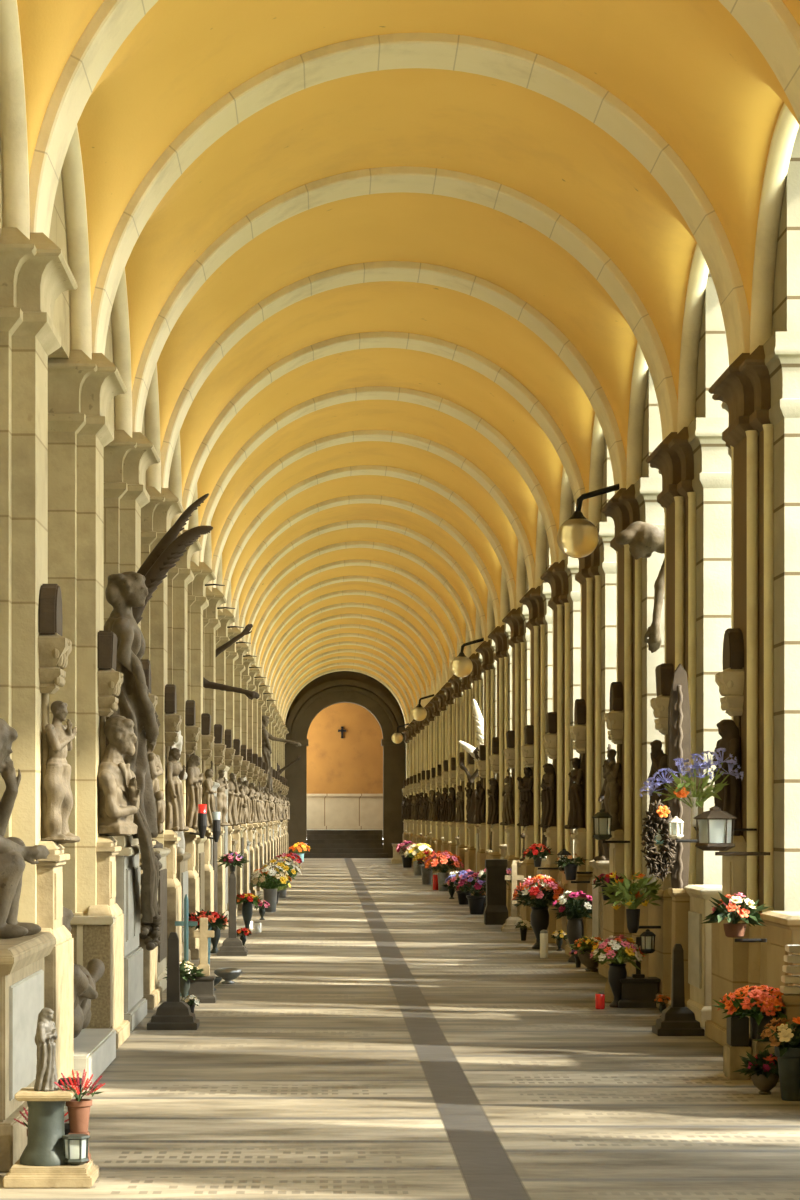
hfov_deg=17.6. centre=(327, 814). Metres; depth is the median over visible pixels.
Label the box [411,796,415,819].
statuette
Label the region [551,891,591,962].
bouquet
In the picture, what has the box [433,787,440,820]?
statuette
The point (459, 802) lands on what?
statuette
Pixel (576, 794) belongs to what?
statuette
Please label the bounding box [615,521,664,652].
sculpture
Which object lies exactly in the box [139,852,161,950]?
carved festoon
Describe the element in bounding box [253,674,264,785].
stone pier
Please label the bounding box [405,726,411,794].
stone pier
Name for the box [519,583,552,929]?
stone pier
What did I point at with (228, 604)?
arch
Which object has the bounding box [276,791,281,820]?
statuette
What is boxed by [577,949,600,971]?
flower pot
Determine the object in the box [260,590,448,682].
rib
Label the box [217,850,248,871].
posy
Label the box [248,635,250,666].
arch
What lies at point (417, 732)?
stone pier
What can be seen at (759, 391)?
stone pier
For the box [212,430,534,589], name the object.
rib
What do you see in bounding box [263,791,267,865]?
tomb
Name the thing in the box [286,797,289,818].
statuette
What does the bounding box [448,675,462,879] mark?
stone pier
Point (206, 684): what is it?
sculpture
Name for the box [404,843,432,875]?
bouquet
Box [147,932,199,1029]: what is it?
stand
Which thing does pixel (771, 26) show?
rib
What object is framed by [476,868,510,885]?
bouquet
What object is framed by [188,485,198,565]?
arch
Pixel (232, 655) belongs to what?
stone pier
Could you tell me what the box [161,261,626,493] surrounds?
rib
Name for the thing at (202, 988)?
block
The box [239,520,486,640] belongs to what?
rib
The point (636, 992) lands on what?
marble block
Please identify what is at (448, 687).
stone pier
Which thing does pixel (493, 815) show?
statuette
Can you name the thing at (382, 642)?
rib
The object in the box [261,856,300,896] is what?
bouquet
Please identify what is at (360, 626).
rib
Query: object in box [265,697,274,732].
stone pier
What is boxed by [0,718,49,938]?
sculpture
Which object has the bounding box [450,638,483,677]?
globe lamp
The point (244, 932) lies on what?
posy
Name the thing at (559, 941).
vase
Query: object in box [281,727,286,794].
stone pier
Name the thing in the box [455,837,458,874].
tomb
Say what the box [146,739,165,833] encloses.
statuette
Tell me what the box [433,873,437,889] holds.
votive candle
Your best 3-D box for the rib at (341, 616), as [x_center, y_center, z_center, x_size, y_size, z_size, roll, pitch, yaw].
[0.630,-4.270,69.490,4.720,2.360,0.620,0,0,0]
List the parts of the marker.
post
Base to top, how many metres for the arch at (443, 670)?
1.460 m
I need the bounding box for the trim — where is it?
[286,680,404,857]
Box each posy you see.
[182,995,199,1012]
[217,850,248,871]
[236,927,251,947]
[254,900,269,919]
[442,881,456,898]
[515,920,531,940]
[521,843,557,869]
[551,930,567,950]
[569,950,580,967]
[652,995,670,1016]
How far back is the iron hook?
32.83 m
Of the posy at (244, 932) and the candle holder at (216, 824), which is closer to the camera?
the posy at (244, 932)
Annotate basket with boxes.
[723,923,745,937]
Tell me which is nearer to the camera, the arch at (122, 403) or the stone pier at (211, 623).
the arch at (122, 403)
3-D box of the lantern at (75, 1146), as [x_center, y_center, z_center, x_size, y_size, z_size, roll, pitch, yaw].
[-1.093,1.451,11.194,0.126,0.125,0.110,0,0,0]
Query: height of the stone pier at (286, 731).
4.776 m
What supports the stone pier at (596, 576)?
on the floor
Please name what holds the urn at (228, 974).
on the floor
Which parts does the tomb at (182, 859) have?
cornice, panel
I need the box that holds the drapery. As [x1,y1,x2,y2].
[133,808,160,922]
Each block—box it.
[188,975,216,1002]
[618,977,660,1007]
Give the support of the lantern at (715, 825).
attached to the stone pier at (759, 391)
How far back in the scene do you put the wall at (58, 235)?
17.20 m
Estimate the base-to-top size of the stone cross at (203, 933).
0.500 m
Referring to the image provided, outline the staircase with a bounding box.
[304,830,387,857]
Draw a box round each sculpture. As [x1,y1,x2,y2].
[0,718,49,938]
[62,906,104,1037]
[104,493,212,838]
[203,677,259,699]
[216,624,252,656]
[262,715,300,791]
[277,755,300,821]
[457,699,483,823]
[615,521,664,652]
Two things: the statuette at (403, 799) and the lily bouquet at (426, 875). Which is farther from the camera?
the statuette at (403, 799)
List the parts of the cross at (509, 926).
post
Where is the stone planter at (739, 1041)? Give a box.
[723,1013,780,1081]
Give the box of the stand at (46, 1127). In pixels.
[15,1087,75,1165]
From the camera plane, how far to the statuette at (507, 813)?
40.07 m
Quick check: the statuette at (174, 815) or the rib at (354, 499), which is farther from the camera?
the rib at (354, 499)
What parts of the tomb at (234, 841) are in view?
cornice, panel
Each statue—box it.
[146,710,162,848]
[172,731,186,853]
[490,824,492,849]
[519,807,525,860]
[540,796,547,855]
[594,744,616,860]
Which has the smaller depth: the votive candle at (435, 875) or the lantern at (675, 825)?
the lantern at (675, 825)
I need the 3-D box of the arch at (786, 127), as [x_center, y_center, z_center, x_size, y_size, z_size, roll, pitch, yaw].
[2.960,-3.820,16.274,0.143,1.460,2.920,0,0,0]
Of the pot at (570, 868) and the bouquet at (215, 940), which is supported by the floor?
the bouquet at (215, 940)
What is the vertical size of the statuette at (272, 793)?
0.911 m
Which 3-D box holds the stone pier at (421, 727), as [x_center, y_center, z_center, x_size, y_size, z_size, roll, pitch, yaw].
[3.377,-0.788,80.499,1.285,4.776,2.400,0,0,0]
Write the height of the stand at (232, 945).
0.950 m
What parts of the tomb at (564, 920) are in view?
panel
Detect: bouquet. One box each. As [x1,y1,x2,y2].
[162,960,205,1000]
[182,909,230,964]
[210,912,228,952]
[236,893,261,934]
[250,864,290,911]
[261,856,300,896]
[275,853,302,878]
[289,842,310,861]
[396,841,417,867]
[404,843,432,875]
[413,850,437,883]
[424,850,463,890]
[445,869,480,904]
[456,871,485,914]
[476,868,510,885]
[512,874,564,948]
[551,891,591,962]
[589,934,647,1007]
[639,748,756,830]
[754,1016,799,1100]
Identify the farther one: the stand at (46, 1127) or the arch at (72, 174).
the arch at (72, 174)
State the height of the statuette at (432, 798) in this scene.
0.839 m
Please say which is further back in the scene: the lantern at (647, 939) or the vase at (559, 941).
the vase at (559, 941)
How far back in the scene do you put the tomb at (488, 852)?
45.55 m
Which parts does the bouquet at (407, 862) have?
flower pot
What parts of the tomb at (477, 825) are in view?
panel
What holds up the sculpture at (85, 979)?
on the tomb slab at (94, 1049)
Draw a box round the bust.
[97,715,139,835]
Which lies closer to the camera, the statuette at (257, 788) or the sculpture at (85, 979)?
the sculpture at (85, 979)
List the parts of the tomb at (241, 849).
panel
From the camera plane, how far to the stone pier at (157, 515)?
25.14 m
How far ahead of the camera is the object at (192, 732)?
28.94 m
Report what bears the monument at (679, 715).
on the floor
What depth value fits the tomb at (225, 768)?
38.23 m
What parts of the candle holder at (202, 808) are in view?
glass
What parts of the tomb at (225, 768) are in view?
cornice, panel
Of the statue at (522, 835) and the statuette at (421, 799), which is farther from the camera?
the statuette at (421, 799)
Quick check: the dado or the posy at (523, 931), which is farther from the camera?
the dado
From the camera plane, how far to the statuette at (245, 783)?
47.43 m
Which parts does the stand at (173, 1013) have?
post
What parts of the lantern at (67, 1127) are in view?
glass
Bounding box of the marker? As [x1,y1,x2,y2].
[780,945,799,1041]
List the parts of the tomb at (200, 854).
cornice, panel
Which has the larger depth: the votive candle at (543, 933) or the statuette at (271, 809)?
the statuette at (271, 809)
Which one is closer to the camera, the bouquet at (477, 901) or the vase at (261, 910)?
the vase at (261, 910)
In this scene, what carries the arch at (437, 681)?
attached to the arched window openings
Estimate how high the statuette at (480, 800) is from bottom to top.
0.794 m
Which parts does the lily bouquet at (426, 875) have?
flower pot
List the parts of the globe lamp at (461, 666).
globe, arm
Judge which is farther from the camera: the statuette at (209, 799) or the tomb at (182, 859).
the statuette at (209, 799)
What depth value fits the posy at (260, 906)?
39.42 m
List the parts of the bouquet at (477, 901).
flower pot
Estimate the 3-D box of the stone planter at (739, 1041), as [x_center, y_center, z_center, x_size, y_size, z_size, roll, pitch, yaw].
[2.607,1.400,15.745,0.360,0.400,0.520,0,0,0]
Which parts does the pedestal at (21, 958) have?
panel, cornice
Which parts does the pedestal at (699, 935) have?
panel, cornice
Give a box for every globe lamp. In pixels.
[391,723,408,743]
[412,694,433,720]
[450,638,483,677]
[557,484,618,557]
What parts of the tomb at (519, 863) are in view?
panel, cornice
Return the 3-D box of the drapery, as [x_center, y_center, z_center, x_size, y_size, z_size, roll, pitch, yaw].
[-1.393,0.240,19.588,0.176,1.180,1.987,0,0,4]
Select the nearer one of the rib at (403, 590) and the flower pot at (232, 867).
the flower pot at (232, 867)
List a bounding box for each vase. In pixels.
[240,936,245,947]
[259,908,264,919]
[449,887,454,898]
[556,938,562,950]
[567,918,583,962]
[659,1004,665,1016]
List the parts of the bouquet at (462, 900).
flower pot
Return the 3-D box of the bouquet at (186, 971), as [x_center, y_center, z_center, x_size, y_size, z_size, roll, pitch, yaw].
[-1.223,1.413,22.010,0.389,0.375,0.360,0,0,0]
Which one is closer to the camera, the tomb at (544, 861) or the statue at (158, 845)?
the statue at (158, 845)
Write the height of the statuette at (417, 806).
0.941 m
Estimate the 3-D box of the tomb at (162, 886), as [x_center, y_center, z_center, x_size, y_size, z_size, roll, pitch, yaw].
[-1.935,0.950,23.614,0.900,1.300,1.530,0,0,0]
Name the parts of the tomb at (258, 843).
panel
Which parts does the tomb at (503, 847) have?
cornice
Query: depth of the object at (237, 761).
43.62 m
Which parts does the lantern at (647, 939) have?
frame, glass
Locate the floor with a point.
(376, 1038)
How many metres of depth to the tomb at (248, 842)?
49.44 m
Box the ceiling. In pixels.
[17,0,799,717]
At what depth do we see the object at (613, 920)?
25.30 m
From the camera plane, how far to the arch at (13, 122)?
13.82 m
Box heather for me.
[54,1069,104,1132]
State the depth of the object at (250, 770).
50.96 m
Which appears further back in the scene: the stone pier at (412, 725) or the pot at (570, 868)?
the stone pier at (412, 725)
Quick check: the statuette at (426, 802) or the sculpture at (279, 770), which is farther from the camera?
the sculpture at (279, 770)
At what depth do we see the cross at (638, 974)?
21.57 m
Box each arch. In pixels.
[0,0,29,239]
[61,125,91,359]
[111,269,131,436]
[144,364,160,492]
[169,433,181,533]
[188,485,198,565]
[204,523,211,590]
[216,555,222,611]
[226,581,231,629]
[235,601,238,643]
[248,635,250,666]
[436,671,439,693]
[442,663,445,686]
[449,651,453,682]
[457,639,459,655]
[465,626,471,657]
[475,610,482,653]
[487,592,494,640]
[500,570,508,626]
[516,541,525,609]
[535,508,546,588]
[559,467,572,562]
[588,414,604,525]
[626,342,648,489]
[677,244,708,433]
[750,103,798,353]
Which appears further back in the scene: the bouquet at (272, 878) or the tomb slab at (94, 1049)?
the bouquet at (272, 878)
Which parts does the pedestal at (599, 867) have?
panel, cornice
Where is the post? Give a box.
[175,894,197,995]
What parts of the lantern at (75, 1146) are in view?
frame, glass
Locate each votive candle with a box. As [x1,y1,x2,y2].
[255,921,260,932]
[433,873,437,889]
[540,930,547,957]
[595,992,604,1008]
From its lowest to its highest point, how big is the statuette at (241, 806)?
0.803 m
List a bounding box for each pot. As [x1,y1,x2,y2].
[66,1099,91,1132]
[189,1005,194,1012]
[229,865,235,871]
[520,928,527,940]
[533,857,541,866]
[556,853,589,882]
[575,956,580,967]
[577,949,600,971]
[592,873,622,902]
[751,1072,778,1094]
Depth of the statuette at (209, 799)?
32.73 m
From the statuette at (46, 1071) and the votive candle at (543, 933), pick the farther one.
the votive candle at (543, 933)
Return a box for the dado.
[307,794,382,829]
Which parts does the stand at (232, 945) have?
post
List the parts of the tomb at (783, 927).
panel, cornice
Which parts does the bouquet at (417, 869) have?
flower pot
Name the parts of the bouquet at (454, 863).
flower pot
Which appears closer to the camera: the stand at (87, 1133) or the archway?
the stand at (87, 1133)
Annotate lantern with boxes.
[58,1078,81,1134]
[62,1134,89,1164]
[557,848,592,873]
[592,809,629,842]
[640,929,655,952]
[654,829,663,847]
[668,816,696,842]
[694,806,769,855]
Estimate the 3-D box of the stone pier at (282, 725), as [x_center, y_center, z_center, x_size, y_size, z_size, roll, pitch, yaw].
[-2.100,-0.788,87.839,1.310,4.776,1.190,0,0,0]
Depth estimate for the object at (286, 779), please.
94.93 m
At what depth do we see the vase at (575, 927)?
28.01 m
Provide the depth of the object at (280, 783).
80.31 m
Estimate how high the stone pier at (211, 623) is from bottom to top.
4.776 m
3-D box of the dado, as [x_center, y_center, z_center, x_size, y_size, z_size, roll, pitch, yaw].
[0.650,-0.131,100.684,5.900,1.398,0.140,0,0,0]
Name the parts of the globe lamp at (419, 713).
globe, arm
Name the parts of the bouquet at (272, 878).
flower pot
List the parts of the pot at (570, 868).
flower pot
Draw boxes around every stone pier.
[0,227,76,923]
[48,350,126,1028]
[104,430,159,629]
[141,486,183,846]
[167,530,201,840]
[188,561,215,830]
[203,587,226,781]
[216,609,235,764]
[226,627,243,837]
[234,641,249,781]
[241,653,255,779]
[248,664,259,782]
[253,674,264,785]
[258,683,267,784]
[262,690,271,714]
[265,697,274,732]
[269,703,276,766]
[272,709,279,791]
[274,714,281,792]
[277,719,283,764]
[279,723,285,775]
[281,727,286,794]
[283,730,288,777]
[402,730,408,829]
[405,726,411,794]
[408,722,415,824]
[412,719,419,834]
[418,720,423,832]
[422,709,428,835]
[424,703,434,831]
[429,696,439,872]
[435,690,446,836]
[441,682,454,872]
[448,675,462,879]
[460,672,472,870]
[469,652,483,893]
[475,639,496,873]
[488,623,511,853]
[502,605,529,860]
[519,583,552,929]
[541,556,580,942]
[575,522,616,938]
[601,478,664,976]
[646,418,730,884]
[708,332,799,1036]
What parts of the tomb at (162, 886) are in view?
cornice, panel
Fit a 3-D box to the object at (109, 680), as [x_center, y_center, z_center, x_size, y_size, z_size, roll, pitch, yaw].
[-1.540,0.159,18.110,0.220,2.882,1.080,0,0,0]
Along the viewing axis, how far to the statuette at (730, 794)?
18.04 m
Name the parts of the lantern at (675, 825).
glass, frame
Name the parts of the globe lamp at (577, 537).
globe, arm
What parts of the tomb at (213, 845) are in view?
panel, cornice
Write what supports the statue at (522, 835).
on the tomb at (519, 863)
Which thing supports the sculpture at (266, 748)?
on the tomb
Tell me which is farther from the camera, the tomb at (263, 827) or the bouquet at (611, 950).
the tomb at (263, 827)
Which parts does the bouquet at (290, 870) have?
flower pot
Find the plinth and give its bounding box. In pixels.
[3,1158,98,1187]
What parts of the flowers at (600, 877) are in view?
flower pot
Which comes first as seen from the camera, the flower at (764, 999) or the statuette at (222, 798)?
the flower at (764, 999)
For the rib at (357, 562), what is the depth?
54.50 m
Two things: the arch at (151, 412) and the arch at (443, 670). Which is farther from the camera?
the arch at (443, 670)
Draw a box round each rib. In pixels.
[29,0,799,237]
[91,33,749,365]
[132,166,677,440]
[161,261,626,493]
[182,332,587,529]
[199,386,558,564]
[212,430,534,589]
[223,465,515,609]
[231,495,499,627]
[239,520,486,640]
[245,541,474,653]
[251,559,464,657]
[256,576,455,666]
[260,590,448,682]
[264,602,441,689]
[267,614,435,695]
[270,624,430,701]
[273,633,425,706]
[276,641,420,706]
[278,649,416,711]
[280,656,412,719]
[282,662,409,723]
[284,668,406,727]
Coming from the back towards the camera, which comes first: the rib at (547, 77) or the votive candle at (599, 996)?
the votive candle at (599, 996)
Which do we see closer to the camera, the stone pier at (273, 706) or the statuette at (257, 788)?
the statuette at (257, 788)
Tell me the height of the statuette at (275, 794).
0.811 m
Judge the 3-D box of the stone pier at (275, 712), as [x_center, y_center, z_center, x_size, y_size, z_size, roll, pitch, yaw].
[-2.100,-0.788,76.829,1.310,4.776,1.190,0,0,0]
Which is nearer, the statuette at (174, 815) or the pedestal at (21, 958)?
the pedestal at (21, 958)
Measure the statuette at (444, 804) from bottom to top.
0.828 m
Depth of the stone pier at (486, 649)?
47.10 m
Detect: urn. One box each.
[214,968,241,983]
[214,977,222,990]
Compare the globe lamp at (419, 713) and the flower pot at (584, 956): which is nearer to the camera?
the flower pot at (584, 956)
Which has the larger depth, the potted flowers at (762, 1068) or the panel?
the panel
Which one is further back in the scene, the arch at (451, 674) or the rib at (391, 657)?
the rib at (391, 657)
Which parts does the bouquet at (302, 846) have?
flower pot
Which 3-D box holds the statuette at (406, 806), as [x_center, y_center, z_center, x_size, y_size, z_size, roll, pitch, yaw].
[2.796,-0.277,91.504,0.211,0.884,0.256,0,0,-16]
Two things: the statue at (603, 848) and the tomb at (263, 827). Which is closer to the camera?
the statue at (603, 848)
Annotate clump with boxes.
[14,1107,68,1136]
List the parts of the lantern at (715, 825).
frame, glass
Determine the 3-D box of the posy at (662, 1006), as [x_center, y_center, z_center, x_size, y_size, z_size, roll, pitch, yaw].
[2.654,1.511,20.454,0.162,0.178,0.157,0,0,-29]
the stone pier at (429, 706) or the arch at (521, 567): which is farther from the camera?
the stone pier at (429, 706)
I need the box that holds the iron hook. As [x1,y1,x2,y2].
[205,584,224,585]
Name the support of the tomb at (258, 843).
on the floor
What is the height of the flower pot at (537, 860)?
0.120 m
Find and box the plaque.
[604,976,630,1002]
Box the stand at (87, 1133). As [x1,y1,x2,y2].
[69,1131,90,1162]
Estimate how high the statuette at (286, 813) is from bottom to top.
0.806 m
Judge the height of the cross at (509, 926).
0.980 m
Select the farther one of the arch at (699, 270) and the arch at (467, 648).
the arch at (467, 648)
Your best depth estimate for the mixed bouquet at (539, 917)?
30.77 m
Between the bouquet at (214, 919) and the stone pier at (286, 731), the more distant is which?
the stone pier at (286, 731)
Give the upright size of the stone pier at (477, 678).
4.776 m
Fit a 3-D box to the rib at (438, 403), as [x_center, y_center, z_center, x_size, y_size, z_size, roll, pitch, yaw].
[0.630,-4.270,32.789,4.720,2.360,0.620,0,0,0]
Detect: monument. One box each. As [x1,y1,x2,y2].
[484,859,507,924]
[640,664,691,1007]
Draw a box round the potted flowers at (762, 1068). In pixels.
[733,1049,778,1094]
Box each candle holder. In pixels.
[190,804,206,837]
[207,812,220,841]
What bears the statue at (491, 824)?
on the tomb at (488, 852)
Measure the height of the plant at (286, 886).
0.530 m
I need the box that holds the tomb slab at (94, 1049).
[74,1029,115,1089]
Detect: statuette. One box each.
[34,1008,58,1091]
[40,700,79,843]
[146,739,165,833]
[165,746,188,830]
[186,755,202,828]
[202,761,216,827]
[214,769,229,826]
[228,773,238,825]
[237,777,246,823]
[241,778,252,823]
[248,783,256,822]
[255,781,262,822]
[259,786,266,821]
[263,787,270,821]
[269,792,273,820]
[270,792,275,820]
[273,792,278,820]
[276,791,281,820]
[278,793,283,819]
[281,795,285,819]
[284,796,287,819]
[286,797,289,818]
[401,798,405,818]
[404,795,407,819]
[406,795,412,819]
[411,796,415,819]
[414,794,420,819]
[418,792,423,819]
[422,793,429,820]
[428,790,435,820]
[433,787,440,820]
[439,787,447,821]
[447,787,455,821]
[454,783,463,821]
[465,782,472,822]
[473,781,485,823]
[487,778,498,823]
[500,769,513,825]
[517,767,532,825]
[539,763,555,827]
[564,753,584,828]
[603,749,621,830]
[647,740,667,833]
[713,719,741,835]
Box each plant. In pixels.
[261,883,289,902]
[599,871,661,932]
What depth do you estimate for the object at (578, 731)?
28.95 m
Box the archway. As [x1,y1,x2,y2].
[285,671,405,853]
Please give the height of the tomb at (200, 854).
1.350 m
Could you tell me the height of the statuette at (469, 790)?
0.821 m
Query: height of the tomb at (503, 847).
1.120 m
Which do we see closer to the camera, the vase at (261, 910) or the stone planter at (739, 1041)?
the stone planter at (739, 1041)
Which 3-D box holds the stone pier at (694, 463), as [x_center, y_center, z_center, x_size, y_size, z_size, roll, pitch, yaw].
[3.377,-0.788,21.779,1.285,4.776,2.400,0,0,0]
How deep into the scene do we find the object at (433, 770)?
69.30 m
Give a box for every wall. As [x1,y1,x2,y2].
[0,142,168,488]
[307,703,382,793]
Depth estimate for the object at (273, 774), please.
72.93 m
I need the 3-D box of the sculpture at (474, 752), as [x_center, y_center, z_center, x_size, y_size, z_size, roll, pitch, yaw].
[2.906,-1.020,49.286,0.772,2.383,0.613,0,0,-13]
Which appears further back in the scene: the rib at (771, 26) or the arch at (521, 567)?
the arch at (521, 567)
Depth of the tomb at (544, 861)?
34.25 m
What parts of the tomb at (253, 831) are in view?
panel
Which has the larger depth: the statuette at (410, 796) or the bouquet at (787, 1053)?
the statuette at (410, 796)
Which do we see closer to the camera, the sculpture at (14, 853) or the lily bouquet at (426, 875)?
the sculpture at (14, 853)
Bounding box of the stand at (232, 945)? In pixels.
[217,872,247,955]
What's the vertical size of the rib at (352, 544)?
2.360 m
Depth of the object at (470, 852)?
50.89 m
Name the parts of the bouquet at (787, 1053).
flower pot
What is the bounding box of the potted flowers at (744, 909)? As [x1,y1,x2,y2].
[700,892,771,941]
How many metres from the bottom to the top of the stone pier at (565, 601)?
4.776 m
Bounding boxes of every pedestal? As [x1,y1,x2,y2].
[0,932,55,1172]
[684,885,721,1026]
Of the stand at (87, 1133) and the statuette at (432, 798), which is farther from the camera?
the statuette at (432, 798)
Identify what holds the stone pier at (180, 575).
on the floor
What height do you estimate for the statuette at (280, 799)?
0.857 m
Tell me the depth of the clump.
11.53 m
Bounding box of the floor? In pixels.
[0,858,799,1199]
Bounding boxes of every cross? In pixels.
[193,918,213,975]
[338,726,345,737]
[501,860,523,931]
[632,937,646,977]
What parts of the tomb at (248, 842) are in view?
panel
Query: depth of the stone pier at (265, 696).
65.47 m
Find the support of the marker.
on the floor
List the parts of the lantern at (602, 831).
glass, frame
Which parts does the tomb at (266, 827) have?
panel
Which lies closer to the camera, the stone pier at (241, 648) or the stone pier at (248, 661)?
the stone pier at (241, 648)
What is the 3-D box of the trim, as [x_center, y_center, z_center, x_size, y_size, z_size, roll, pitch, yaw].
[0.630,-1.715,96.429,4.500,6.630,0.950,0,0,0]
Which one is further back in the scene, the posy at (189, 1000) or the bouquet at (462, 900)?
the bouquet at (462, 900)
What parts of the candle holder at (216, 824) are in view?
glass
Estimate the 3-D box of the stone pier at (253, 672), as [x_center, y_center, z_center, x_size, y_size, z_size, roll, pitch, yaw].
[-2.100,-0.788,54.809,1.310,4.776,1.190,0,0,0]
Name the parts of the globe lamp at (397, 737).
globe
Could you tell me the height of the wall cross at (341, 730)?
0.460 m
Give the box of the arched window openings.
[509,126,799,611]
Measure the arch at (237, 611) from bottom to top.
1.460 m
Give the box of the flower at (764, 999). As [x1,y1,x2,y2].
[712,985,787,1025]
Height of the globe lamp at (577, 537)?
0.780 m
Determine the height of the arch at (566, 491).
1.460 m
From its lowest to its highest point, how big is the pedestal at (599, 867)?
1.120 m
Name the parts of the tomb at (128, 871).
cornice, panel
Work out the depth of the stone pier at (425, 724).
76.47 m
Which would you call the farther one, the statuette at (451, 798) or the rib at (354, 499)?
the statuette at (451, 798)
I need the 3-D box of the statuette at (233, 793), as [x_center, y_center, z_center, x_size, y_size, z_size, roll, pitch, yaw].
[-1.517,-0.241,40.132,0.255,0.825,0.284,0,0,44]
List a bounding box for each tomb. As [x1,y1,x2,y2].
[112,835,146,1032]
[153,847,170,991]
[176,852,190,962]
[195,836,206,910]
[209,781,219,911]
[218,764,229,919]
[232,839,237,911]
[239,826,244,892]
[246,841,250,892]
[252,830,256,888]
[257,833,260,870]
[262,826,264,845]
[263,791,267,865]
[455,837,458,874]
[474,824,479,872]
[485,850,491,858]
[499,844,506,858]
[516,860,522,917]
[537,856,546,883]
[558,869,568,948]
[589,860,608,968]
[760,911,799,988]
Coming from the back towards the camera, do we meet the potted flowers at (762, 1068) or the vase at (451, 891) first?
the vase at (451, 891)
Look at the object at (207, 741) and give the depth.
32.62 m
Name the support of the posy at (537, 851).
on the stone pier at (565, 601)
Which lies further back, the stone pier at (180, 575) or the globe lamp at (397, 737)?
the globe lamp at (397, 737)
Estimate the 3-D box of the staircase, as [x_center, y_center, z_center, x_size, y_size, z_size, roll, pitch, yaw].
[0.630,1.084,96.994,3.200,1.032,2.320,0,0,0]
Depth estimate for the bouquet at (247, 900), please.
34.49 m
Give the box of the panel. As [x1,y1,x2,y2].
[70,916,115,1027]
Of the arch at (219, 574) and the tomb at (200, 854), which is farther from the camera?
the arch at (219, 574)
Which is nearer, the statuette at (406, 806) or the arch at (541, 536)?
the arch at (541, 536)
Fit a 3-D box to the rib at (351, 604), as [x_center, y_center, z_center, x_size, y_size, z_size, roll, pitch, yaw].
[0.630,-4.270,65.820,4.720,2.360,0.620,0,0,0]
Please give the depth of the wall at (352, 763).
100.76 m

